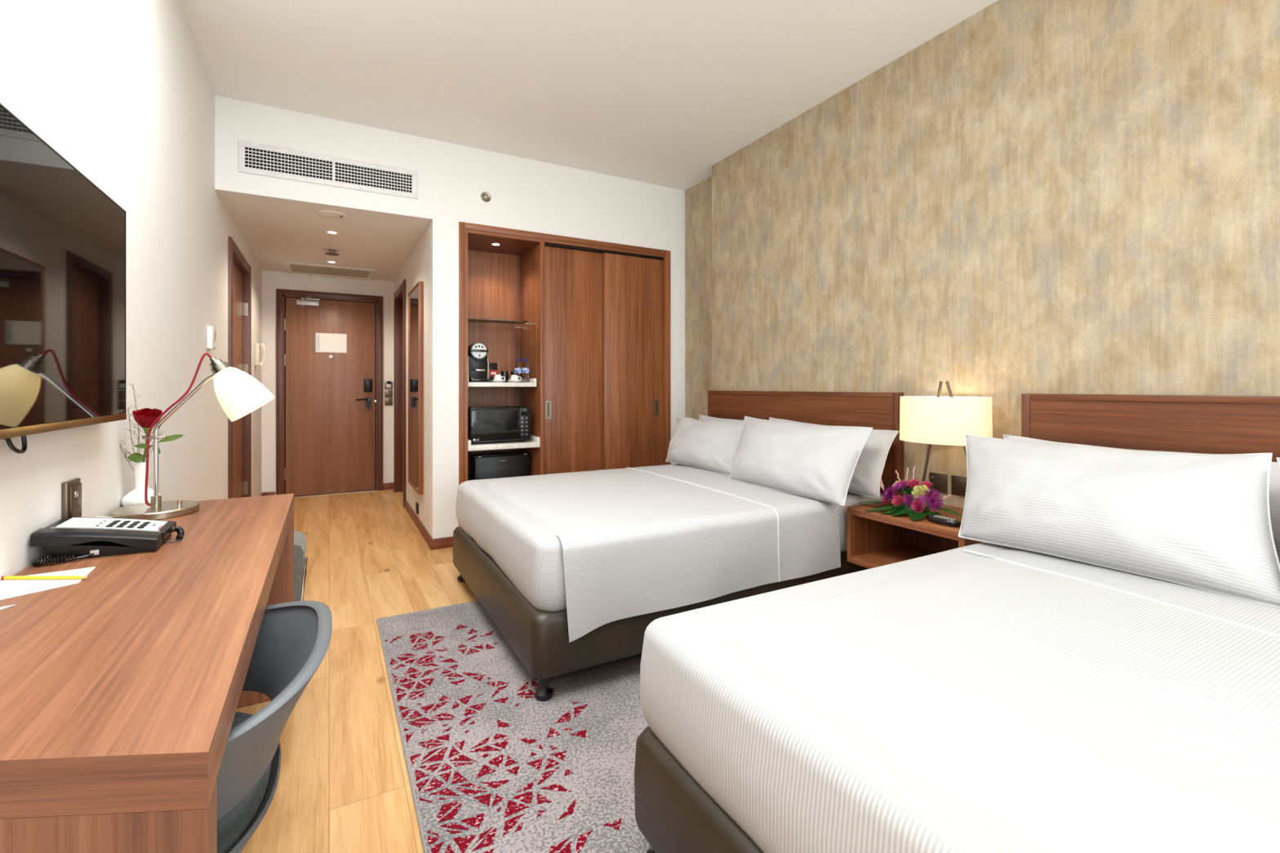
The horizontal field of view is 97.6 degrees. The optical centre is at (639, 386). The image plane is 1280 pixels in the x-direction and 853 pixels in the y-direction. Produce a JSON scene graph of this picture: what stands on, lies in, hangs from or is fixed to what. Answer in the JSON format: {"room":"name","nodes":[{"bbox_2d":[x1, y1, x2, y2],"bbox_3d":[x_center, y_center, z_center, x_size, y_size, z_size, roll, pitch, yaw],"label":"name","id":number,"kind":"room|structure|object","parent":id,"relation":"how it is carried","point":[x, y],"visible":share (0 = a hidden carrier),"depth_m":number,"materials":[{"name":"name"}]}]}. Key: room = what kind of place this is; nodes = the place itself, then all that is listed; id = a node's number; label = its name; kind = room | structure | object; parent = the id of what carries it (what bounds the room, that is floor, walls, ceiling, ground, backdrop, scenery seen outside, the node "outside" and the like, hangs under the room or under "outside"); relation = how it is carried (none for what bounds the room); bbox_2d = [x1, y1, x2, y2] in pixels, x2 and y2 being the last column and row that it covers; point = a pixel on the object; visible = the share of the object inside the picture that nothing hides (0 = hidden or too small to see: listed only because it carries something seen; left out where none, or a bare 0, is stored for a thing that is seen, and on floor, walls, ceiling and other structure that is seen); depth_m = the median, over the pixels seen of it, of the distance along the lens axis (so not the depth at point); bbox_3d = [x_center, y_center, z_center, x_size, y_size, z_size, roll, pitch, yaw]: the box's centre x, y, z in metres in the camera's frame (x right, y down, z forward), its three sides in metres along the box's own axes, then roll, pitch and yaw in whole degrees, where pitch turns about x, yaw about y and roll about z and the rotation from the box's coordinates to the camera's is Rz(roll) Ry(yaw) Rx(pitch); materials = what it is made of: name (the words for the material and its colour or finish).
{"room":"hotel room","nodes":[
{"label":"hotel room","id":0,"kind":"room"},
{"bbox_2d":[0,0,262,581],"bbox_3d":[-1.894,-0.302,2.043,0.120,2.925,8.650,0,0,-29],"label":"wall","id":1,"kind":"structure","parent":0,"point":[122,90],"depth_m":2.02,"materials":[{"name":"beige paint"}]},
{"bbox_2d":[0,102,126,453],"bbox_3d":[-1.328,-0.197,1.209,0.060,0.682,1.133,0,0,-29],"label":"television","id":2,"kind":"object","parent":1,"relation":"attached to","point":[63,239],"visible":1,"depth_m":1.28,"materials":[{"name":"black glass"}]},
{"bbox_2d":[62,477,81,518],"bbox_3d":[-1.506,0.309,1.489,0.021,0.122,0.090,0,0,-29],"label":"wall socket","id":3,"kind":"object","parent":1,"relation":"attached to","point":[71,489],"visible":0.73,"depth_m":1.47,"materials":[{"name":"brown metal"}]},
{"bbox_2d":[206,325,216,349],"bbox_3d":[-2.454,-0.281,3.207,0.030,0.129,0.100,0,0,-29],"label":"thermostat","id":4,"kind":"object","parent":1,"relation":"attached to","point":[211,331],"visible":1,"depth_m":3.17,"materials":[{"name":"white plastic"}]},
{"bbox_2d":[227,235,251,498],"bbox_3d":[-3.124,0.065,4.299,0.118,2.190,1.120,0,0,-29],"label":"trim","id":5,"kind":"structure","parent":1,"relation":"attached to","point":[234,255],"depth_m":4.73,"materials":[{"name":"brown wood"}]},
{"bbox_2d":[232,261,248,497],"bbox_3d":[-3.119,0.098,4.302,0.079,2.115,0.970,0,0,-29],"label":"door","id":6,"kind":"structure","parent":1,"relation":"in","point":[240,308],"depth_m":4.49,"materials":[{"name":"brown wood"}]},
{"bbox_2d":[254,342,266,366],"bbox_3d":[-3.558,-0.300,5.253,0.084,0.220,0.120,0,0,-29],"label":"wall phone","id":7,"kind":"object","parent":1,"relation":"attached to","point":[257,346],"visible":1,"depth_m":5.23,"materials":[{"name":"white plastic"}]},
{"bbox_2d":[215,190,431,281],"bbox_3d":[-2.767,-1.237,4.904,1.370,0.080,2.800,0,0,-29],"label":"ceiling","id":8,"kind":"structure","parent":0,"point":[276,231],"depth_m":4.41,"materials":[{"name":"paint"}]},
{"bbox_2d":[283,261,375,279],"bbox_3d":[-3.180,-1.185,5.761,0.800,0.024,0.560,0,0,-29],"label":"panel","id":9,"kind":"object","parent":8,"relation":"attached to","point":[298,268],"visible":1,"depth_m":5.73,"materials":[{"name":"white plastic"}]},
{"bbox_2d":[325,260,337,263],"bbox_3d":[-2.952,-1.194,5.361,0.100,0.005,0.100,0,0,-29],"label":"recessed light","id":10,"kind":"object","parent":8,"relation":"in","point":[327,261],"visible":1,"depth_m":5.34,"materials":[{"name":"white plastic"}]},
{"bbox_2d":[316,209,346,218],"bbox_3d":[-2.134,-1.189,3.882,0.184,0.016,0.184,0,0,-29],"label":"ceiling speaker","id":11,"kind":"object","parent":8,"relation":"attached to","point":[325,213],"visible":1,"depth_m":3.85,"materials":[{"name":"white plastic"}]},
{"bbox_2d":[324,249,339,255],"bbox_3d":[-2.698,-1.176,4.907,0.110,0.042,0.110,0,0,-29],"label":"sprinkler","id":12,"kind":"object","parent":8,"relation":"attached to","point":[331,253],"visible":1,"depth_m":4.89,"materials":[{"name":"metal"}]},
{"bbox_2d":[324,230,339,234],"bbox_3d":[-2.384,-1.194,4.338,0.100,0.005,0.100,0,0,-29],"label":"recessed light","id":13,"kind":"object","parent":8,"relation":"in","point":[329,232],"visible":1,"depth_m":4.33,"materials":[{"name":"white plastic"}]},
{"bbox_2d":[262,270,394,494],"bbox_3d":[-3.312,-0.059,6.133,1.370,2.437,0.120,0,0,-29],"label":"wall","id":14,"kind":"structure","parent":0,"point":[272,281],"depth_m":5.92,"materials":[{"name":"beige paint"}]},
{"bbox_2d":[262,491,275,495],"bbox_3d":[-3.828,1.123,5.771,0.114,0.075,0.014,0,0,-29],"label":"baseboard","id":15,"kind":"structure","parent":14,"relation":"attached to","point":[271,493],"depth_m":5.77,"materials":[{"name":"brown wood"}]},
{"bbox_2d":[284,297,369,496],"bbox_3d":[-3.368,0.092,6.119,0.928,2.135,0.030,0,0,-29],"label":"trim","id":16,"kind":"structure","parent":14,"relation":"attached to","point":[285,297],"depth_m":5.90,"materials":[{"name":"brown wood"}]},
{"bbox_2d":[275,288,382,494],"bbox_3d":[-3.340,0.072,6.067,1.007,2.175,0.070,0,0,-29],"label":"trim","id":17,"kind":"structure","parent":14,"relation":"attached to","point":[278,291],"depth_m":5.82,"materials":[{"name":"brown wood"}]},
{"bbox_2d":[282,288,377,301],"bbox_3d":[-3.340,-0.988,6.067,0.897,0.055,0.070,0,0,-29],"label":"trim","id":18,"kind":"structure","parent":14,"relation":"attached to","point":[291,292],"depth_m":6.03,"materials":[{"name":"brown wood"}]},
{"bbox_2d":[284,296,376,496],"bbox_3d":[-3.326,0.098,6.045,0.874,2.109,0.132,0,0,-29],"label":"door","id":19,"kind":"structure","parent":14,"relation":"in","point":[331,400],"depth_m":6.05,"materials":[{"name":"brown wood"}]},
{"bbox_2d":[315,333,346,352],"bbox_3d":[-3.338,-0.474,6.055,0.287,0.198,0.003,0,0,-29],"label":"notice sheet","id":20,"kind":"object","parent":19,"relation":"attached to","point":[336,343],"visible":1,"depth_m":6.05,"materials":[{"name":"white paper"}]},
{"bbox_2d":[293,489,377,497],"bbox_3d":[-3.332,1.157,6.053,0.897,0.006,0.040,0,0,-29],"label":"trim","id":21,"kind":"structure","parent":14,"relation":"attached to","point":[370,490],"depth_m":6.06,"materials":[{"name":"wood"}]},
{"bbox_2d":[382,482,393,489],"bbox_3d":[-2.837,1.123,6.320,0.116,0.075,0.014,0,0,-29],"label":"baseboard","id":22,"kind":"structure","parent":14,"relation":"attached to","point":[389,486],"depth_m":6.31,"materials":[{"name":"brown wood"}]},
{"bbox_2d":[384,381,392,389],"bbox_3d":[-2.834,-0.020,6.315,0.082,0.090,0.026,0,0,-29],"label":"switch","id":23,"kind":"object","parent":14,"relation":"attached to","point":[388,384],"visible":1,"depth_m":6.31,"materials":[{"name":"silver metal"}]},
{"bbox_2d":[384,390,392,397],"bbox_3d":[-2.837,0.079,6.321,0.082,0.083,0.011,0,0,-29],"label":"switch","id":24,"kind":"object","parent":14,"relation":"attached to","point":[388,393],"visible":1,"depth_m":6.32,"materials":[{"name":"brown metal"}]},
{"bbox_2d":[384,398,392,405],"bbox_3d":[-2.837,0.169,6.320,0.082,0.083,0.014,0,0,-29],"label":"light switch","id":25,"kind":"object","parent":14,"relation":"attached to","point":[388,402],"visible":1,"depth_m":6.32,"materials":[{"name":"brown metal"}]},
{"bbox_2d":[235,488,478,852],"bbox_3d":[-0.377,1.210,2.942,3.645,0.100,8.750,0,0,-29],"label":"floor","id":26,"kind":"structure","parent":0,"point":[344,786],"depth_m":2.11,"materials":[{"name":"brown wood"}]},
{"bbox_2d":[0,493,293,852],"bbox_3d":[-1.119,0.785,1.274,0.482,0.750,1.743,0,0,-29],"label":"desk","id":27,"kind":"object","parent":26,"relation":"on","point":[121,686],"visible":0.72,"depth_m":0.78,"materials":[{"name":"brown wood"}]},
{"bbox_2d":[0,604,17,610],"bbox_3d":[-1.189,0.409,0.997,0.100,0.001,0.059,0,0,-40],"label":"card","id":28,"kind":"object","parent":27,"relation":"on","point":[6,606],"visible":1,"depth_m":1.04,"materials":[{"name":"white paper"}]},
{"bbox_2d":[0,566,95,599],"bbox_3d":[-1.250,0.409,1.159,0.146,0.001,0.180,0,0,-29],"label":"notepad","id":29,"kind":"object","parent":27,"relation":"on","point":[9,588],"visible":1,"depth_m":1.16,"materials":[{"name":"white paper"}]},
{"bbox_2d":[0,575,89,579],"bbox_3d":[-1.258,0.404,1.186,0.183,0.007,0.007,0,0,-1],"label":"pencil","id":30,"kind":"object","parent":29,"relation":"on","point":[41,577],"visible":1,"depth_m":1.18,"materials":[{"name":"yellow paint"}]},
{"bbox_2d":[30,516,184,566],"bbox_3d":[-1.322,0.372,1.417,0.259,0.074,0.218,0,0,-29],"label":"desk telephone","id":31,"kind":"object","parent":27,"relation":"on","point":[69,538],"visible":1,"depth_m":1.36,"materials":[{"name":"black plastic"}]},
{"bbox_2d":[120,461,162,506],"bbox_3d":[-1.681,0.331,1.890,0.104,0.156,0.104,0,0,-29],"label":"bud vase","id":32,"kind":"object","parent":27,"relation":"on","point":[136,496],"visible":0.63,"depth_m":1.87,"materials":[{"name":"white ceramic"}]},
{"bbox_2d":[119,383,164,470],"bbox_3d":[-1.689,0.149,1.893,0.127,0.322,0.061,0,0,-29],"label":"sprigs","id":33,"kind":"object","parent":32,"relation":"in","point":[139,432],"visible":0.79,"depth_m":1.89,"materials":[{"name":"plant"}]},
{"bbox_2d":[127,408,183,462],"bbox_3d":[-1.625,0.198,1.868,0.143,0.253,0.078,0,0,-16],"label":"rose","id":34,"kind":"object","parent":32,"relation":"in","point":[144,418],"visible":0.85,"depth_m":1.86,"materials":[{"name":"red plant"}]},
{"bbox_2d":[94,352,275,519],"bbox_3d":[-1.444,0.148,1.811,0.436,0.523,0.311,0,0,-29],"label":"desk lamp","id":35,"kind":"object","parent":27,"relation":"on","point":[238,393],"visible":0.9,"depth_m":1.84,"materials":[{"name":"metal"}]},
{"bbox_2d":[151,495,161,507],"bbox_3d":[-1.556,0.370,1.801,0.026,0.038,0.026,0,0,-29],"label":"socket","id":36,"kind":"object","parent":35,"relation":"attached to","point":[156,500],"depth_m":1.79,"materials":[{"name":"metal"}]},
{"bbox_2d":[217,600,332,852],"bbox_3d":[-0.863,0.812,0.950,0.597,0.701,0.642,0,0,-29],"label":"tub chair","id":37,"kind":"object","parent":26,"relation":"on","point":[293,640],"visible":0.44,"depth_m":0.94,"materials":[{"name":"grey plastic"}]},
{"bbox_2d":[293,531,307,601],"bbox_3d":[-1.615,0.894,2.238,0.488,0.532,0.240,0,0,-29],"label":"bench","id":38,"kind":"object","parent":26,"relation":"on","point":[300,540],"visible":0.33,"depth_m":2.24,"materials":[{"name":"grey fabric"}]},
{"bbox_2d":[467,449,529,480],"bbox_3d":[-1.161,0.844,4.575,0.440,0.608,0.332,0,0,-29],"label":"mini fridge","id":39,"kind":"object","parent":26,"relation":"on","point":[512,463],"visible":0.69,"depth_m":4.44,"materials":[{"name":"black plastic"}]},
{"bbox_2d":[377,600,651,852],"bbox_3d":[0.389,1.155,1.624,1.844,0.009,3.663,0,0,-29],"label":"rug","id":40,"kind":"object","parent":26,"relation":"on","point":[492,766],"visible":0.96,"depth_m":1.83,"materials":[{"name":"grey carpet"}]},
{"bbox_2d":[452,463,883,701],"bbox_3d":[0.103,0.852,3.156,1.963,0.597,1.554,0,0,-29],"label":"bed","id":41,"kind":"object","parent":40,"relation":"on","point":[510,557],"visible":0.37,"depth_m":2.24,"materials":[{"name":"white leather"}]},
{"bbox_2d":[487,465,840,643],"bbox_3d":[-0.008,0.738,3.027,1.433,0.391,1.498,0,0,-29],"label":"sheet","id":42,"kind":"object","parent":41,"relation":"on","point":[640,541],"visible":0.98,"depth_m":2.44,"materials":[{"name":"white fabric"}]},
{"bbox_2d":[728,416,872,506],"bbox_3d":[0.791,0.368,3.064,0.322,0.364,0.992,0,0,-29],"label":"pillow","id":43,"kind":"object","parent":42,"relation":"on","point":[817,462],"visible":1,"depth_m":2.84,"materials":[{"name":"white fabric"}]},
{"bbox_2d":[665,416,743,475],"bbox_3d":[0.431,0.386,3.841,0.256,0.328,0.944,0,0,-29],"label":"pillow","id":44,"kind":"object","parent":41,"relation":"on","point":[713,446],"visible":0.87,"depth_m":3.70,"materials":[{"name":"white fabric"}]},
{"bbox_2d":[698,414,743,422],"bbox_3d":[0.614,0.382,3.909,0.192,0.333,0.924,0,0,-29],"label":"pillow","id":45,"kind":"object","parent":41,"relation":"on","point":[703,418],"visible":0.11,"depth_m":4.14,"materials":[{"name":"white fabric"}]},
{"bbox_2d":[768,417,898,498],"bbox_3d":[1.000,0.374,3.197,0.217,0.351,0.966,0,0,-29],"label":"pillow","id":46,"kind":"object","parent":41,"relation":"on","point":[872,460],"visible":0.28,"depth_m":2.84,"materials":[{"name":"white fabric"}]},
{"bbox_2d":[634,542,1059,852],"bbox_3d":[1.206,0.852,1.169,1.963,0.597,1.559,0,0,-29],"label":"bed","id":47,"kind":"object","parent":40,"relation":"on","point":[731,756],"visible":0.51,"depth_m":1.02,"materials":[{"name":"white fabric"}]},
{"bbox_2d":[722,547,1279,852],"bbox_3d":[1.091,0.738,1.037,1.443,0.391,1.505,0,0,-29],"label":"sheet","id":48,"kind":"object","parent":47,"relation":"on","point":[1085,708],"visible":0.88,"depth_m":1.00,"materials":[{"name":"white fabric"}]},
{"bbox_2d":[1275,457,1279,467],"bbox_3d":[1.837,0.370,1.094,0.288,0.358,0.853,0,0,-29],"label":"pillow","id":49,"kind":"object","parent":48,"relation":"on","point":[1277,458],"visible":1,"depth_m":1.51,"materials":[{"name":"white fabric"}]},
{"bbox_2d":[1002,434,1073,444],"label":"pillow","id":50,"kind":"object","parent":47,"relation":"on","point":[1006,437],"depth_m":2.21,"materials":[{"name":"white fabric"}]},
{"bbox_2d":[957,434,1279,607],"bbox_3d":[1.429,0.365,1.790,0.315,0.369,0.905,0,0,-29],"label":"pillow","id":51,"kind":"object","parent":47,"relation":"on","point":[1195,520],"visible":1,"depth_m":1.61,"materials":[{"name":"white fabric"}]},
{"bbox_2d":[1269,462,1279,563],"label":"pillow","id":52,"kind":"object","parent":47,"relation":"on","point":[1274,492],"depth_m":1.59,"materials":[{"name":"white fabric"}]},
{"bbox_2d":[458,222,670,526],"bbox_3d":[-0.675,-0.021,4.788,1.813,2.362,0.632,0,0,-29],"label":"wardrobe","id":53,"kind":"object","parent":26,"relation":"on","point":[596,348],"visible":0.71,"depth_m":4.67,"materials":[{"name":"brown wood"}]},
{"bbox_2d":[467,317,533,328],"bbox_3d":[-1.172,-0.508,4.514,0.548,0.024,0.432,0,0,-29],"label":"glass shelf","id":54,"kind":"object","parent":53,"relation":"attached to","point":[471,321],"visible":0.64,"depth_m":4.48,"materials":[{"name":"clear glass"}]},
{"bbox_2d":[467,378,536,386],"bbox_3d":[-1.165,-0.033,4.490,0.537,0.066,0.483,0,0,-29],"label":"shelf","id":55,"kind":"object","parent":53,"relation":"attached to","point":[532,382],"visible":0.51,"depth_m":4.29,"materials":[{"name":"white stone"}]},
{"bbox_2d":[467,342,488,382],"bbox_3d":[-1.292,-0.185,4.384,0.166,0.301,0.320,0,0,-29],"label":"coffee machine","id":56,"kind":"object","parent":55,"relation":"on","point":[477,360],"visible":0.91,"depth_m":4.28,"materials":[{"name":"black plastic"}]},
{"bbox_2d":[467,377,488,382],"bbox_3d":[-1.243,-0.052,4.297,0.136,0.035,0.120,0,0,-29],"label":"drip tray","id":57,"kind":"object","parent":56,"relation":"on","point":[469,380],"depth_m":4.25,"materials":[{"name":"black plastic"}]},
{"bbox_2d":[488,362,497,382],"bbox_3d":[-1.189,-0.115,4.498,0.115,0.160,0.120,0,0,-29],"label":"box","id":58,"kind":"object","parent":55,"relation":"on","point":[493,371],"visible":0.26,"depth_m":4.48,"materials":[{"name":"black cardboard"}]},
{"bbox_2d":[488,376,493,382],"bbox_3d":[-1.187,-0.059,4.494,0.115,0.050,0.110,0,0,-29],"label":"tray","id":59,"kind":"object","parent":58,"relation":"on","point":[491,378],"depth_m":4.43,"materials":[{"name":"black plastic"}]},
{"bbox_2d":[490,380,505,382],"bbox_3d":[-1.102,-0.042,4.346,0.120,0.015,0.120,0,0,-29],"label":"saucer","id":60,"kind":"object","parent":55,"relation":"on","point":[491,380],"visible":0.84,"depth_m":4.31,"materials":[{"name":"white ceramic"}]},
{"bbox_2d":[493,374,505,380],"bbox_3d":[-1.101,-0.067,4.350,0.074,0.055,0.082,0,0,27],"label":"coffee cup","id":61,"kind":"object","parent":60,"relation":"on","point":[497,377],"visible":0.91,"depth_m":4.32,"materials":[{"name":"white ceramic"}]},
{"bbox_2d":[500,371,508,382],"bbox_3d":[-1.083,-0.081,4.477,0.068,0.092,0.068,0,0,-29],"label":"drinking glass","id":62,"kind":"object","parent":55,"relation":"on","point":[505,374],"visible":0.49,"depth_m":4.45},
{"bbox_2d":[506,380,521,382],"bbox_3d":[-0.989,-0.042,4.409,0.120,0.015,0.120,0,0,-29],"label":"saucer","id":63,"kind":"object","parent":55,"relation":"on","point":[507,380],"visible":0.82,"depth_m":4.37,"materials":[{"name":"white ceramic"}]},
{"bbox_2d":[510,374,521,380],"bbox_3d":[-0.987,-0.067,4.413,0.074,0.055,0.082,0,0,27],"label":"coffee cup","id":64,"kind":"object","parent":63,"relation":"on","point":[513,377],"visible":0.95,"depth_m":4.39,"materials":[{"name":"white ceramic"}]},
{"bbox_2d":[514,358,521,382],"bbox_3d":[-0.978,-0.130,4.495,0.057,0.190,0.057,0,0,-29],"label":"water bottle","id":65,"kind":"object","parent":55,"relation":"on","point":[517,368],"visible":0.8,"depth_m":4.47,"materials":[{"name":"clear plastic"}]},
{"bbox_2d":[522,358,528,382],"bbox_3d":[-0.914,-0.130,4.479,0.057,0.190,0.057,0,0,-29],"label":"water bottle","id":66,"kind":"object","parent":55,"relation":"on","point":[525,366],"visible":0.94,"depth_m":4.46,"materials":[{"name":"clear plastic"}]},
{"bbox_2d":[467,435,540,451],"bbox_3d":[-1.149,0.433,4.473,0.550,0.078,0.528,0,0,-29],"label":"shelf","id":67,"kind":"object","parent":53,"relation":"attached to","point":[535,442],"visible":0.34,"depth_m":4.27,"materials":[{"name":"white"}]},
{"bbox_2d":[467,405,530,444],"bbox_3d":[-1.147,0.297,4.443,0.464,0.274,0.361,0,0,-29],"label":"microwave","id":68,"kind":"object","parent":67,"relation":"on","point":[501,423],"visible":0.91,"depth_m":4.28,"materials":[{"name":"black plastic"}]},
{"bbox_2d":[546,402,549,417],"bbox_3d":[-0.730,0.182,4.461,0.020,0.113,0.001,0,0,-29],"label":"door handle","id":69,"kind":"object","parent":53,"relation":"on","point":[548,403],"depth_m":4.46,"materials":[{"name":"silver metal"}]},
{"bbox_2d":[656,400,657,413],"bbox_3d":[0.148,0.182,4.919,0.020,0.113,0.001,0,0,-29],"label":"handle","id":70,"kind":"object","parent":53,"relation":"on","point":[656,401],"depth_m":4.92,"materials":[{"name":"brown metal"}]},
{"bbox_2d":[394,223,430,534],"bbox_3d":[-2.110,-0.059,5.256,0.120,2.437,2.580,0,0,-29],"label":"wall","id":71,"kind":"structure","parent":0,"point":[416,268],"depth_m":4.36,"materials":[{"name":"beige paint"}]},
{"bbox_2d":[393,279,405,507],"bbox_3d":[-2.447,0.065,5.824,0.118,2.190,0.970,0,0,-29],"label":"trim","id":72,"kind":"structure","parent":71,"relation":"attached to","point":[400,294],"depth_m":6.17,"materials":[{"name":"brown wood"}]},
{"bbox_2d":[402,298,403,492],"bbox_3d":[-2.445,0.098,5.825,0.114,2.115,0.820,0,0,-29],"label":"door","id":73,"kind":"structure","parent":71,"relation":"in","point":[402,299],"depth_m":6.13,"materials":[{"name":"brown wood"}]},
{"bbox_2d":[408,280,423,494],"bbox_3d":[-1.874,0.009,4.670,0.036,1.667,0.675,0,0,-29],"label":"wall mirror","id":74,"kind":"object","parent":71,"relation":"attached to","point":[415,295],"visible":1,"depth_m":4.52,"materials":[{"name":"brown wood"}]},
{"bbox_2d":[415,502,418,514],"bbox_3d":[-1.853,1.008,4.656,0.012,0.085,0.100,0,0,-29],"label":"wall plate","id":75,"kind":"object","parent":71,"relation":"attached to","point":[416,503],"visible":1,"depth_m":4.63,"materials":[{"name":"black plastic"}]},
{"bbox_2d":[404,500,431,549],"bbox_3d":[-1.862,1.123,4.671,0.014,0.075,1.555,0,0,-29],"label":"baseboard","id":76,"kind":"structure","parent":71,"relation":"attached to","point":[420,526],"depth_m":4.50,"materials":[{"name":"brown wood"}]},
{"bbox_2d":[214,94,684,538],"bbox_3d":[-1.112,-0.302,4.266,3.405,2.925,0.120,0,0,-29],"label":"wall","id":77,"kind":"structure","parent":0,"point":[526,194],"depth_m":4.05,"materials":[{"name":"white paint"}]},
{"bbox_2d":[238,139,417,199],"bbox_3d":[-2.015,-1.419,3.689,1.030,0.194,0.012,0,0,-29],"label":"air vent","id":78,"kind":"object","parent":77,"relation":"in","point":[256,158],"visible":1,"depth_m":3.66,"materials":[{"name":"white metal"}]},
{"bbox_2d":[431,536,453,550],"bbox_3d":[-1.403,1.123,4.028,0.194,0.075,0.014,0,0,-29],"label":"baseboard","id":79,"kind":"structure","parent":77,"relation":"attached to","point":[446,542],"depth_m":4.01,"materials":[{"name":"brown wood"}]},
{"bbox_2d":[480,191,491,201],"bbox_3d":[-1.141,-1.417,4.162,0.076,0.076,0.034,0,0,-29],"label":"sprinkler","id":80,"kind":"object","parent":77,"relation":"attached to","point":[485,196],"visible":1,"depth_m":4.17,"materials":[{"name":"metal"}]},
{"bbox_2d":[177,0,997,190],"bbox_3d":[0.331,-1.815,1.665,3.645,0.100,5.830,0,0,-29],"label":"ceiling","id":81,"kind":"structure","parent":0,"point":[658,92],"depth_m":3.06,"materials":[{"name":"paint"}]},
{"bbox_2d":[684,0,1279,508],"bbox_3d":[1.786,-0.302,2.541,0.250,2.925,5.950,0,0,-29],"label":"wall","id":82,"kind":"structure","parent":0,"point":[1051,197],"depth_m":2.49,"materials":[{"name":"gold paper"}]},
{"bbox_2d":[707,390,903,499],"bbox_3d":[0.969,0.495,3.701,0.052,0.930,1.692,0,0,-29],"label":"headboard","id":83,"kind":"object","parent":82,"relation":"attached to","point":[874,410],"visible":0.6,"depth_m":3.37,"materials":[{"name":"brown wood"}]},
{"bbox_2d":[846,498,982,568],"bbox_3d":[1.352,0.720,2.597,0.454,0.270,0.581,0,0,-29],"label":"nightstand","id":84,"kind":"object","parent":82,"relation":"attached to","point":[874,539],"visible":0.36,"depth_m":2.74,"materials":[{"name":"brown wood"}]},
{"bbox_2d":[857,466,962,520],"bbox_3d":[1.246,0.477,2.594,0.283,0.215,0.510,0,0,-31],"label":"flower arrangement","id":85,"kind":"object","parent":84,"relation":"on","point":[920,507],"visible":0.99,"depth_m":2.55,"materials":[{"name":"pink plant"}]},
{"bbox_2d":[925,515,960,527],"bbox_3d":[1.295,0.571,2.390,0.060,0.028,0.150,0,0,-29],"label":"remote control","id":86,"kind":"object","parent":84,"relation":"on","point":[945,521],"visible":0.99,"depth_m":2.37,"materials":[{"name":"black plastic"}]},
{"bbox_2d":[899,381,992,481],"bbox_3d":[1.409,0.279,2.588,0.300,0.612,0.417,0,0,-29],"label":"bedside lamp","id":87,"kind":"object","parent":84,"relation":"on","point":[938,420],"visible":0.8,"depth_m":2.46,"materials":[{"name":"fabric"}]},
{"bbox_2d":[928,471,947,493],"bbox_3d":[1.491,0.479,2.801,0.012,0.092,0.092,0,0,-29],"label":"socket","id":88,"kind":"object","parent":82,"relation":"attached to","point":[939,481],"visible":0.91,"depth_m":2.79,"materials":[{"name":"brown metal"}]},
{"bbox_2d":[951,475,967,496],"bbox_3d":[1.546,0.479,2.700,0.016,0.092,0.092,0,0,-29],"label":"switch","id":89,"kind":"object","parent":82,"relation":"attached to","point":[958,484],"visible":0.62,"depth_m":2.70,"materials":[{"name":"brown metal"}]},
{"bbox_2d":[1021,393,1279,462],"bbox_3d":[2.086,0.495,1.688,0.052,0.930,1.708,0,0,-29],"label":"headboard","id":90,"kind":"object","parent":82,"relation":"attached to","point":[1187,424],"visible":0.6,"depth_m":2.02,"materials":[{"name":"brown wood"}]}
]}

